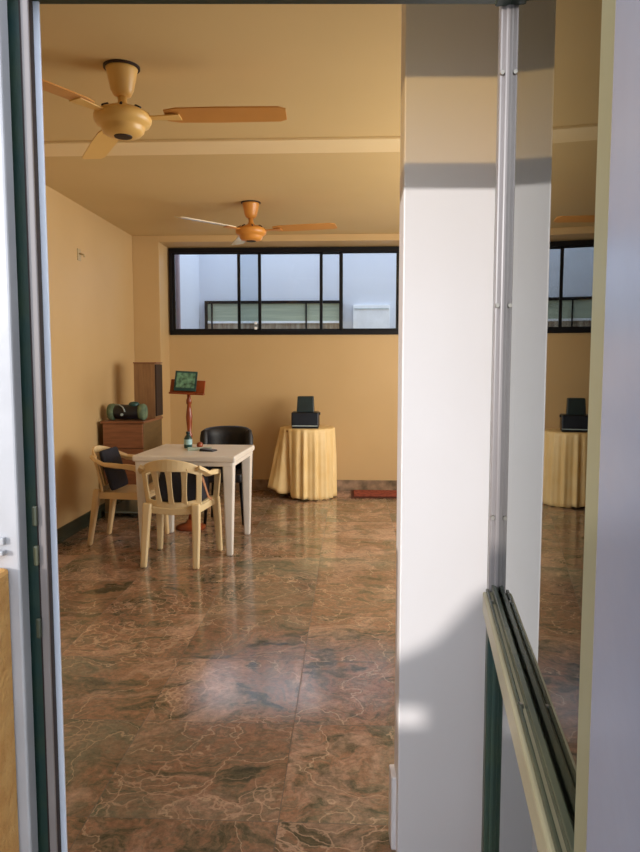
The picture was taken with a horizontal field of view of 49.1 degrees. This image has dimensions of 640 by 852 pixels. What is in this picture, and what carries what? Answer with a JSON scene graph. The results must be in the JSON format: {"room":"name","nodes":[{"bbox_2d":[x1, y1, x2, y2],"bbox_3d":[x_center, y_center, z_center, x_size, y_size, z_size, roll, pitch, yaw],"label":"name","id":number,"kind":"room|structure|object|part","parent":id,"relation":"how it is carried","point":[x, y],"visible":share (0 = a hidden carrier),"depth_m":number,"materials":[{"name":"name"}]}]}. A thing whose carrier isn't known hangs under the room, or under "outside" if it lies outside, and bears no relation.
{"room":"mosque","nodes":[
{"label":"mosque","id":0,"kind":"room"},
{"bbox_2d":[0,568,18,851],"bbox_3d":[-1.063,0.841,1.190,1.073,1.198,0.105,0,5,0],"label":"wall","id":1,"kind":"structure","parent":0,"point":[9,833],"depth_m":1.18,"materials":[{"name":"beige paint"}]},
{"bbox_2d":[46,185,134,528],"bbox_3d":[-2.225,-0.327,4.726,0.200,2.910,6.870,0,5,2],"label":"wall","id":2,"kind":"structure","parent":0,"point":[91,300],"depth_m":6.12,"materials":[{"name":"paint"}]},
{"bbox_2d":[77,248,84,260],"bbox_3d":[-2.037,-1.466,5.990,0.058,0.100,0.070,0,5,3],"label":"wall hook","id":3,"kind":"object","parent":2,"relation":"attached to","point":[79,253],"visible":1,"depth_m":5.98,"materials":[{"name":"white plastic"}]},
{"bbox_3d":[-2.062,-1.466,5.991,0.008,0.100,0.070,0,5,2],"label":"plate","id":4,"kind":"part","parent":3,"relation":"part of","materials":[{"name":"white plastic"}]},
{"bbox_2d":[57,499,122,543],"bbox_3d":[-2.122,0.951,4.747,0.015,0.120,5.900,0,5,2],"label":"baseboard","id":5,"kind":"structure","parent":2,"relation":"attached to","point":[76,525],"depth_m":5.95,"materials":[{"name":"green stone"}]},
{"bbox_2d":[132,236,170,483],"bbox_3d":[-1.850,-0.650,7.746,0.285,2.790,0.370,0,5,2],"label":"pillar","id":6,"kind":"structure","parent":2,"relation":"attached to","point":[150,257],"depth_m":7.52,"materials":[{"name":"paint"}]},
{"bbox_2d":[40,4,401,235],"bbox_3d":[0.270,-1.857,4.659,5.280,0.150,6.520,0,5,2],"label":"ceiling","id":7,"kind":"structure","parent":0,"point":[334,69],"depth_m":3.63,"materials":[{"name":"beige paint"}]},
{"bbox_2d":[42,59,286,158],"bbox_3d":[-0.755,-1.500,3.254,1.202,0.316,1.360,0,5,0],"label":"ceiling fan","id":8,"kind":"object","parent":7,"relation":"hanging from","point":[121,120],"visible":1,"depth_m":3.20,"materials":[{"name":"beige metal"}]},
{"bbox_3d":[-1.169,-1.403,2.842,0.132,0.027,0.560,3,6,32],"label":"blade","id":9,"kind":"part","parent":8,"relation":"part of","materials":[{"name":"brown wood"}]},
{"bbox_3d":[-1.140,-1.475,3.670,0.132,0.027,0.560,-3,6,-28],"label":"blade","id":10,"kind":"part","parent":8,"relation":"part of","materials":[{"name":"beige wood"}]},
{"bbox_3d":[-0.915,-1.651,3.229,0.166,0.010,0.166,0,5,0],"label":"ceiling plate","id":11,"kind":"part","parent":8,"relation":"part of","materials":[{"name":"plastic"}]},
{"bbox_3d":[-0.435,-1.437,3.230,0.563,0.027,0.140,0,5,0],"label":"blade","id":12,"kind":"part","parent":8,"relation":"part of","materials":[{"name":"brown wood"}]},
{"bbox_2d":[44,136,399,156],"bbox_3d":[0.256,-1.746,4.348,4.780,0.016,0.260,0,5,2],"label":"ceiling beam","id":13,"kind":"structure","parent":7,"relation":"attached to","point":[323,144],"depth_m":4.35,"materials":[{"name":"beige paint"}]},
{"bbox_2d":[174,200,336,244],"bbox_3d":[-0.494,-1.736,6.012,1.275,0.326,1.287,0,5,0],"label":"ceiling fan","id":14,"kind":"object","parent":7,"relation":"hanging from","point":[250,232],"visible":1,"depth_m":5.85,"materials":[{"name":"orange metal"}]},
{"bbox_3d":[-0.911,-1.633,5.601,0.132,0.027,0.540,5,7,44],"label":"blade","id":15,"kind":"part","parent":14,"relation":"part of","materials":[{"name":"white wood"}]},
{"bbox_3d":[-0.715,-1.702,6.388,0.132,0.027,0.540,-1,5,-16],"label":"blade","id":16,"kind":"part","parent":14,"relation":"part of","materials":[{"name":"white wood"}]},
{"bbox_3d":[-0.585,-1.886,5.919,0.166,0.010,0.166,0,5,0],"label":"ceiling plate","id":17,"kind":"part","parent":14,"relation":"part of","materials":[{"name":"plastic"}]},
{"bbox_3d":[-0.129,-1.653,5.825,0.540,0.027,0.132,1,5,14],"label":"blade","id":18,"kind":"part","parent":14,"relation":"part of","materials":[{"name":"orange wood"}]},
{"bbox_2d":[58,490,396,851],"bbox_3d":[0.261,1.075,4.714,5.280,0.120,6.820,0,5,2],"label":"floor","id":19,"kind":"structure","parent":0,"point":[243,701],"depth_m":3.14,"materials":[{"name":"tile"}]},
{"bbox_2d":[87,445,169,547],"bbox_3d":[-1.555,0.545,5.657,0.526,0.774,0.542,1,5,6],"label":"armchair","id":20,"kind":"object","parent":19,"relation":"on","point":[127,492],"visible":0.54,"depth_m":5.50,"materials":[{"name":"beige plastic"}]},
{"bbox_3d":[-1.779,0.718,5.516,0.108,0.454,0.068,1,5,6],"label":"leg","id":21,"kind":"part","parent":20,"relation":"part of","materials":[{"name":"beige plastic"}]},
{"bbox_3d":[-1.729,0.377,5.469,0.066,0.282,0.048,-1,5,-15],"label":"post","id":22,"kind":"part","parent":20,"relation":"part of","materials":[{"name":"beige plastic"}]},
{"bbox_3d":[-1.766,0.217,5.651,0.102,0.119,0.419,1,5,6],"label":"rail","id":23,"kind":"part","parent":20,"relation":"part of","materials":[{"name":"beige plastic"}]},
{"bbox_3d":[-1.711,0.486,5.668,0.058,0.063,0.373,1,5,6],"label":"rail","id":24,"kind":"part","parent":20,"relation":"part of","materials":[{"name":"beige plastic"}]},
{"bbox_3d":[-1.742,0.687,5.868,0.108,0.454,0.068,1,5,6],"label":"leg","id":25,"kind":"part","parent":20,"relation":"part of","materials":[{"name":"beige plastic"}]},
{"bbox_3d":[-1.570,0.385,5.416,0.450,0.320,0.089,1,5,6],"label":"arm","id":26,"kind":"part","parent":20,"relation":"part of","materials":[{"name":"beige plastic"}]},
{"bbox_2d":[99,447,127,490],"bbox_3d":[-1.663,0.341,5.656,0.140,0.321,0.328,1,5,8],"label":"cushion","id":27,"kind":"object","parent":20,"relation":"on","point":[116,478],"visible":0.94,"depth_m":5.57,"materials":[{"name":"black fabric"}]},
{"bbox_3d":[-1.525,0.518,5.651,0.430,0.041,0.407,1,5,6],"label":"seat","id":28,"kind":"part","parent":20,"relation":"part of","materials":[{"name":"beige plastic"}]},
{"bbox_3d":[-1.523,0.346,5.864,0.450,0.320,0.089,1,5,6],"label":"arm","id":29,"kind":"part","parent":20,"relation":"part of","materials":[{"name":"beige plastic"}]},
{"bbox_3d":[-1.307,0.697,5.866,0.074,0.433,0.072,1,5,6],"label":"leg","id":30,"kind":"part","parent":20,"relation":"part of","materials":[{"name":"beige plastic"}]},
{"bbox_2d":[100,416,162,517],"bbox_3d":[-1.794,0.382,6.762,0.404,0.905,0.658,0,5,2],"label":"base cabinet","id":31,"kind":"object","parent":19,"relation":"on","point":[138,436],"visible":0.34,"depth_m":6.43,"materials":[{"name":"brown wood"}]},
{"bbox_3d":[-1.975,0.708,6.508,0.040,0.300,0.040,0,5,2],"label":"leg","id":32,"kind":"part","parent":31,"relation":"part of","materials":[{"name":"brown wood"}]},
{"bbox_3d":[-1.808,0.092,6.426,0.372,0.221,0.018,0,5,2],"label":"drawer","id":33,"kind":"part","parent":31,"relation":"part of","materials":[{"name":"brown wood"}]},
{"bbox_3d":[-1.808,0.381,6.451,0.372,0.350,0.018,0,5,2],"label":"door","id":34,"kind":"part","parent":31,"relation":"part of","materials":[{"name":"brown wood"}]},
{"bbox_2d":[106,401,147,419],"bbox_3d":[-1.802,-0.141,6.543,0.350,0.176,0.178,0,5,2],"label":"duffel bag","id":35,"kind":"object","parent":31,"relation":"on","point":[134,410],"visible":1,"depth_m":6.48,"materials":[{"name":"black fabric"}]},
{"bbox_3d":[-1.944,-0.133,6.554,0.065,0.157,0.166,0,5,2],"label":"panel","id":36,"kind":"part","parent":35,"relation":"part of","materials":[{"name":"green fabric"}]},
{"bbox_3d":[-1.659,-0.131,6.542,0.065,0.157,0.166,0,5,2],"label":"panel","id":37,"kind":"part","parent":35,"relation":"part of","materials":[{"name":"green fabric"}]},
{"bbox_2d":[133,362,162,417],"bbox_3d":[-1.688,-0.355,6.885,0.227,0.542,0.230,0,5,2],"label":"wooden box","id":38,"kind":"object","parent":31,"relation":"on","point":[148,389],"visible":0.95,"depth_m":6.78,"materials":[{"name":"brown wood"}]},
{"bbox_3d":[-1.584,-0.354,6.881,0.015,0.500,0.220,0,5,2],"label":"panel","id":39,"kind":"part","parent":38,"relation":"part of","materials":[{"name":"brown wood"}]},
{"bbox_2d":[138,459,222,569],"bbox_3d":[-1.025,0.593,5.106,0.542,0.774,0.526,1,5,6],"label":"armchair","id":40,"kind":"object","parent":19,"relation":"on","point":[195,507],"visible":0.96,"depth_m":4.91,"materials":[{"name":"beige plastic"}]},
{"bbox_3d":[-1.223,0.769,4.934,0.068,0.454,0.108,1,5,6],"label":"leg","id":41,"kind":"part","parent":40,"relation":"part of","materials":[{"name":"beige plastic"}]},
{"bbox_3d":[-1.230,0.422,4.956,0.048,0.282,0.066,2,6,27],"label":"post","id":42,"kind":"part","parent":40,"relation":"part of","materials":[{"name":"beige plastic"}]},
{"bbox_3d":[-1.249,0.411,5.122,0.089,0.320,0.450,1,5,6],"label":"arm","id":43,"kind":"part","parent":40,"relation":"part of","materials":[{"name":"beige plastic"}]},
{"bbox_3d":[-1.220,0.741,5.367,0.072,0.433,0.074,1,5,6],"label":"leg","id":44,"kind":"part","parent":40,"relation":"part of","materials":[{"name":"beige plastic"}]},
{"bbox_3d":[-1.047,0.285,4.867,0.419,0.119,0.102,1,5,6],"label":"rail","id":45,"kind":"part","parent":40,"relation":"part of","materials":[{"name":"beige plastic"}]},
{"bbox_3d":[-1.042,0.549,4.945,0.373,0.063,0.058,1,5,6],"label":"rail","id":46,"kind":"part","parent":40,"relation":"part of","materials":[{"name":"beige plastic"}]},
{"bbox_3d":[-1.022,0.563,5.133,0.407,0.041,0.430,1,5,6],"label":"seat","id":47,"kind":"part","parent":40,"relation":"part of","materials":[{"name":"beige plastic"}]},
{"bbox_2d":[159,472,211,501],"bbox_3d":[-0.965,0.425,5.149,0.412,0.238,0.291,1,5,6],"label":"shoulder bag","id":48,"kind":"object","parent":40,"relation":"on","point":[176,476],"visible":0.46,"depth_m":5.04,"materials":[{"name":"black fabric"}]},
{"bbox_3d":[-0.870,0.772,4.897,0.068,0.454,0.108,1,5,6],"label":"leg","id":49,"kind":"part","parent":40,"relation":"part of","materials":[{"name":"beige plastic"}]},
{"bbox_3d":[-0.852,0.425,4.917,0.048,0.282,0.066,-1,5,-15],"label":"post","id":50,"kind":"part","parent":40,"relation":"part of","materials":[{"name":"beige plastic"}]},
{"bbox_3d":[-0.799,0.415,5.075,0.089,0.320,0.450,1,5,6],"label":"arm","id":51,"kind":"part","parent":40,"relation":"part of","materials":[{"name":"beige plastic"}]},
{"bbox_3d":[-0.783,0.745,5.321,0.072,0.433,0.074,1,5,6],"label":"leg","id":52,"kind":"part","parent":40,"relation":"part of","materials":[{"name":"beige plastic"}]},
{"bbox_2d":[169,379,205,531],"bbox_3d":[-1.131,0.245,6.064,0.295,1.300,0.260,0,5,2],"label":"book stand","id":53,"kind":"object","parent":19,"relation":"on","point":[200,387],"visible":0.59,"depth_m":6.01,"materials":[{"name":"red wood"}]},
{"bbox_2d":[174,371,197,391],"bbox_3d":[-1.137,-0.380,5.937,0.196,0.179,0.072,0,5,2],"label":"book","id":54,"kind":"object","parent":53,"relation":"on","point":[184,380],"visible":1,"depth_m":5.92,"materials":[{"name":"green paper"}]},
{"bbox_2d":[176,373,194,387],"bbox_3d":[-1.138,-0.386,5.927,0.156,0.130,0.002,3,-13,2],"label":"print","id":55,"kind":"object","parent":54,"relation":"attached to","point":[184,380],"depth_m":5.93},
{"bbox_3d":[-1.128,0.264,6.066,0.056,1.120,0.056,0,5,2],"label":"post","id":56,"kind":"part","parent":53,"relation":"part of","materials":[{"name":"red wood"}]},
{"bbox_2d":[132,444,254,555],"bbox_3d":[-0.972,0.563,5.570,0.776,0.752,0.776,0,5,5],"label":"dining table","id":57,"kind":"object","parent":19,"relation":"on","point":[227,457],"visible":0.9,"depth_m":5.23,"materials":[{"name":"white plastic"}]},
{"bbox_3d":[-1.334,0.601,5.274,0.084,0.727,0.084,0,5,5],"label":"leg","id":58,"kind":"part","parent":57,"relation":"part of","materials":[{"name":"white plastic"}]},
{"bbox_3d":[-1.271,0.544,5.932,0.084,0.727,0.084,0,5,5],"label":"leg","id":59,"kind":"part","parent":57,"relation":"part of","materials":[{"name":"white plastic"}]},
{"bbox_2d":[184,431,191,447],"bbox_3d":[-1.065,0.110,5.651,0.067,0.135,0.067,0,5,0],"label":"bottle","id":60,"kind":"object","parent":57,"relation":"on","point":[187,439],"visible":0.96,"depth_m":5.63,"materials":[{"name":"green glass"}]},
{"bbox_2d":[187,447,211,450],"bbox_3d":[-0.955,0.180,5.557,0.200,0.012,0.140,-1,5,-14],"label":"booklet","id":61,"kind":"object","parent":57,"relation":"on","point":[189,448],"visible":0.86,"depth_m":5.53,"materials":[{"name":"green paper"}]},
{"bbox_2d":[199,448,216,451],"bbox_3d":[-0.870,0.184,5.457,0.118,0.022,0.088,2,5,17],"label":"wallet","id":62,"kind":"object","parent":57,"relation":"on","point":[201,449],"visible":1,"depth_m":5.43,"materials":[{"name":"black leather"}]},
{"bbox_3d":[-0.673,0.607,5.210,0.084,0.727,0.084,0,5,5],"label":"leg","id":63,"kind":"part","parent":57,"relation":"part of","materials":[{"name":"white plastic"}]},
{"bbox_3d":[-0.610,0.549,5.868,0.084,0.727,0.084,0,5,5],"label":"leg","id":64,"kind":"part","parent":57,"relation":"part of","materials":[{"name":"white plastic"}]},
{"bbox_2d":[200,426,252,524],"bbox_3d":[-0.845,0.440,6.365,0.481,0.861,0.406,0,5,4],"label":"tub chair","id":65,"kind":"object","parent":19,"relation":"on","point":[218,435],"visible":0.43,"depth_m":6.41,"materials":[{"name":"black leather"}]},
{"bbox_3d":[-1.016,0.683,6.264,0.072,0.393,0.039,-4,6,-37],"label":"leg","id":66,"kind":"part","parent":65,"relation":"part of","materials":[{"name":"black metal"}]},
{"bbox_3d":[-0.998,0.661,6.524,0.039,0.393,0.072,-5,7,-44],"label":"leg","id":67,"kind":"part","parent":65,"relation":"part of","materials":[{"name":"black metal"}]},
{"bbox_3d":[-0.847,0.447,6.333,0.350,0.090,0.340,0,5,4],"label":"seat","id":68,"kind":"part","parent":65,"relation":"part of","materials":[{"name":"black leather"}]},
{"bbox_3d":[-0.839,0.232,6.433,0.481,0.460,0.235,0,5,4],"label":"backrest","id":69,"kind":"part","parent":65,"relation":"part of","materials":[{"name":"black leather"}]},
{"bbox_3d":[-0.692,0.685,6.241,0.039,0.393,0.072,-5,7,-44],"label":"leg","id":70,"kind":"part","parent":65,"relation":"part of","materials":[{"name":"black metal"}]},
{"bbox_2d":[351,490,396,497],"bbox_3d":[0.782,0.746,7.687,0.880,0.020,0.420,0,5,2],"label":"doormat","id":71,"kind":"object","parent":19,"relation":"on","point":[354,493],"visible":0.55,"depth_m":7.65,"materials":[{"name":"fabric"}]},
{"bbox_2d":[168,246,397,479],"bbox_3d":[0.408,-0.606,7.937,4.780,2.910,0.200,0,5,2],"label":"wall","id":72,"kind":"structure","parent":0,"point":[254,382],"depth_m":7.89,"materials":[{"name":"paint"}]},
{"bbox_2d":[159,234,398,247],"bbox_3d":[0.537,-1.997,7.524,4.495,0.068,0.370,0,5,2],"label":"trim","id":73,"kind":"structure","parent":72,"relation":"attached to","point":[294,240],"depth_m":7.42,"materials":[{"name":"paint"}]},
{"bbox_2d":[168,246,398,334],"bbox_3d":[0.279,-1.497,7.778,3.930,0.958,0.097,0,5,2],"label":"window","id":74,"kind":"structure","parent":72,"relation":"in","point":[259,251],"depth_m":7.78,"materials":[{"name":"black metal"}]},
{"bbox_3d":[-1.155,-1.499,7.826,1.000,0.863,0.022,0,5,2],"label":"sash","id":75,"kind":"part","parent":74,"relation":"part of","materials":[{"name":"clear glass"}]},
{"bbox_3d":[-0.447,-1.498,7.822,0.955,0.863,0.022,0,5,2],"label":"sash","id":76,"kind":"part","parent":74,"relation":"part of","materials":[{"name":"black metal"}]},
{"bbox_3d":[0.126,-1.498,7.822,0.259,0.863,0.022,0,5,2],"label":"sash","id":77,"kind":"part","parent":74,"relation":"part of","materials":[{"name":"clear glass"}]},
{"bbox_3d":[0.558,-1.492,7.752,0.690,0.863,0.022,0,5,2],"label":"sash","id":78,"kind":"part","parent":74,"relation":"part of","materials":[{"name":"black metal"}]},
{"bbox_3d":[1.194,-1.492,7.750,0.700,0.863,0.022,0,5,2],"label":"sash","id":79,"kind":"part","parent":74,"relation":"part of","materials":[{"name":"black metal"}]},
{"bbox_2d":[209,479,396,490],"bbox_3d":[0.545,0.674,7.935,4.495,0.120,0.015,0,5,2],"label":"baseboard","id":80,"kind":"structure","parent":72,"relation":"attached to","point":[257,484],"depth_m":7.93,"materials":[{"name":"stone"}]},
{"bbox_2d":[394,4,498,851],"bbox_3d":[0.611,-0.144,1.945,0.778,2.790,0.100,0,5,0],"label":"pillar","id":81,"kind":"structure","parent":0,"point":[449,52],"depth_m":1.91,"materials":[{"name":"white paint"}]},
{"bbox_2d":[389,764,395,849],"bbox_3d":[0.604,1.131,2.082,0.792,0.224,0.072,0,5,0],"label":"baseboard","id":82,"kind":"structure","parent":81,"relation":"attached to","point":[392,775],"depth_m":2.05,"materials":[{"name":"white paint"}]},
{"bbox_3d":[0.100,-0.133,1.293,5.400,3.120,0.160,0,5,0],"label":"wall","id":83,"kind":"structure","parent":0,"visible":0},
{"bbox_2d":[0,0,494,851],"bbox_3d":[-0.093,0.133,1.234,0.988,2.360,0.099,0,5,-2],"label":"door frame","id":84,"kind":"structure","parent":83,"relation":"in","point":[28,516],"depth_m":1.20,"materials":[{"name":"grey metal"}]},
{"bbox_3d":[-0.547,0.136,1.199,0.075,2.360,0.035,0,5,0],"label":"post","id":85,"kind":"part","parent":84,"relation":"part of","materials":[{"name":"grey metal"}]},
{"bbox_3d":[-0.493,0.255,1.219,0.009,0.236,0.009,0,5,0],"label":"strike plate","id":86,"kind":"part","parent":84,"relation":"part of","materials":[{"name":"silver metal"}]},
{"bbox_2d":[481,0,639,851],"bbox_3d":[0.240,0.329,0.772,0.060,2.010,0.930,1,5,9],"label":"door","id":87,"kind":"structure","parent":84,"relation":"attached to","point":[561,608],"depth_m":0.62,"materials":[{"name":"grey metal"}]},
{"bbox_3d":[0.251,-0.656,0.760,0.052,0.045,0.700,1,5,9],"label":"rail","id":88,"kind":"part","parent":87,"relation":"part of","materials":[{"name":"grey metal"}]},
{"bbox_3d":[0.251,0.776,0.885,0.004,0.860,0.700,1,5,8],"label":"pane","id":89,"kind":"part","parent":87,"relation":"part of","materials":[{"name":"clear glass"}]},
{"bbox_3d":[0.251,0.330,0.846,0.052,0.036,0.700,1,5,9],"label":"lock rail","id":90,"kind":"part","parent":87,"relation":"part of","materials":[{"name":"beige metal"}]},
{"bbox_3d":[0.251,-0.161,0.803,0.004,0.949,0.700,1,5,8],"label":"pane","id":91,"kind":"part","parent":87,"relation":"part of","materials":[{"name":"clear glass"}]},
{"bbox_3d":[-0.136,0.393,7.606,0.580,0.738,0.580,0,5,2],"label":"side table","id":92,"kind":"object","parent":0,"visible":0},
{"bbox_2d":[268,425,336,500],"bbox_3d":[-0.141,0.388,7.600,0.649,0.754,0.657,3,6,28],"label":"tablecloth","id":93,"kind":"object","parent":92,"relation":"on","point":[304,465],"visible":1,"depth_m":7.36,"materials":[{"name":"beige fabric"}]},
{"bbox_2d":[291,396,320,428],"bbox_3d":[-0.146,-0.151,7.496,0.305,0.335,0.255,0,5,2],"label":"machine","id":94,"kind":"object","parent":93,"relation":"on","point":[305,417],"visible":1,"depth_m":7.39,"materials":[{"name":"black plastic"}]},
{"bbox_3d":[-0.154,0.009,7.511,0.280,0.013,0.255,0,5,2],"label":"foot plate","id":95,"kind":"part","parent":94,"relation":"part of","materials":[{"name":"black plastic"}]},
{"label":"outside","id":96,"kind":"structure","parent":0,"visible":0},
{"bbox_2d":[199,253,395,328],"bbox_3d":[0.434,-1.989,9.805,10.000,5.300,0.201,0,5,2],"label":"wall","id":97,"kind":"structure","parent":96,"point":[368,278],"depth_m":9.73,"materials":[{"name":"white paint"}]},
{"bbox_2d":[204,300,338,328],"bbox_3d":[-0.651,-1.239,9.787,1.920,1.010,0.060,0,5,2],"label":"window","id":98,"kind":"structure","parent":97,"relation":"in","point":[218,314],"depth_m":9.76,"materials":[{"name":"black metal"}]},
{"bbox_3d":[-0.646,-1.448,9.764,1.850,0.030,0.030,0,5,2],"label":"rail","id":99,"kind":"part","parent":98,"relation":"part of","materials":[{"name":"white metal"}]},
{"bbox_2d":[208,323,338,328],"bbox_3d":[-0.645,-1.086,9.813,1.850,0.700,0.025,0,5,2],"label":"blind","id":100,"kind":"object","parent":98,"relation":"attached to","point":[210,325],"depth_m":9.77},
{"bbox_2d":[208,303,338,320],"bbox_3d":[-0.645,-1.584,9.769,1.850,0.240,0.025,0,5,2],"label":"blind","id":101,"kind":"object","parent":98,"relation":"attached to","point":[216,311],"depth_m":9.76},
{"bbox_2d":[353,305,389,327],"bbox_3d":[0.713,-1.493,9.705,0.510,0.370,0.060,0,5,2],"label":"window","id":102,"kind":"structure","parent":97,"relation":"in","point":[364,316],"depth_m":9.68,"materials":[{"name":"grey plastic"}]},
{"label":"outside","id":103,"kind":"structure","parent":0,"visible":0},
{"bbox_2d":[180,255,199,328],"bbox_3d":[-1.842,-1.015,9.000,0.230,3.500,1.770,0,5,2],"label":"wall","id":104,"kind":"structure","parent":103,"point":[189,264],"depth_m":9.21,"materials":[{"name":"white paint"}]},
{"bbox_2d":[175,255,180,328],"bbox_3d":[-1.700,-1.015,8.426,0.056,3.400,0.055,0,5,3],"label":"trim","id":105,"kind":"structure","parent":104,"relation":"attached to","point":[177,257],"depth_m":8.35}
]}

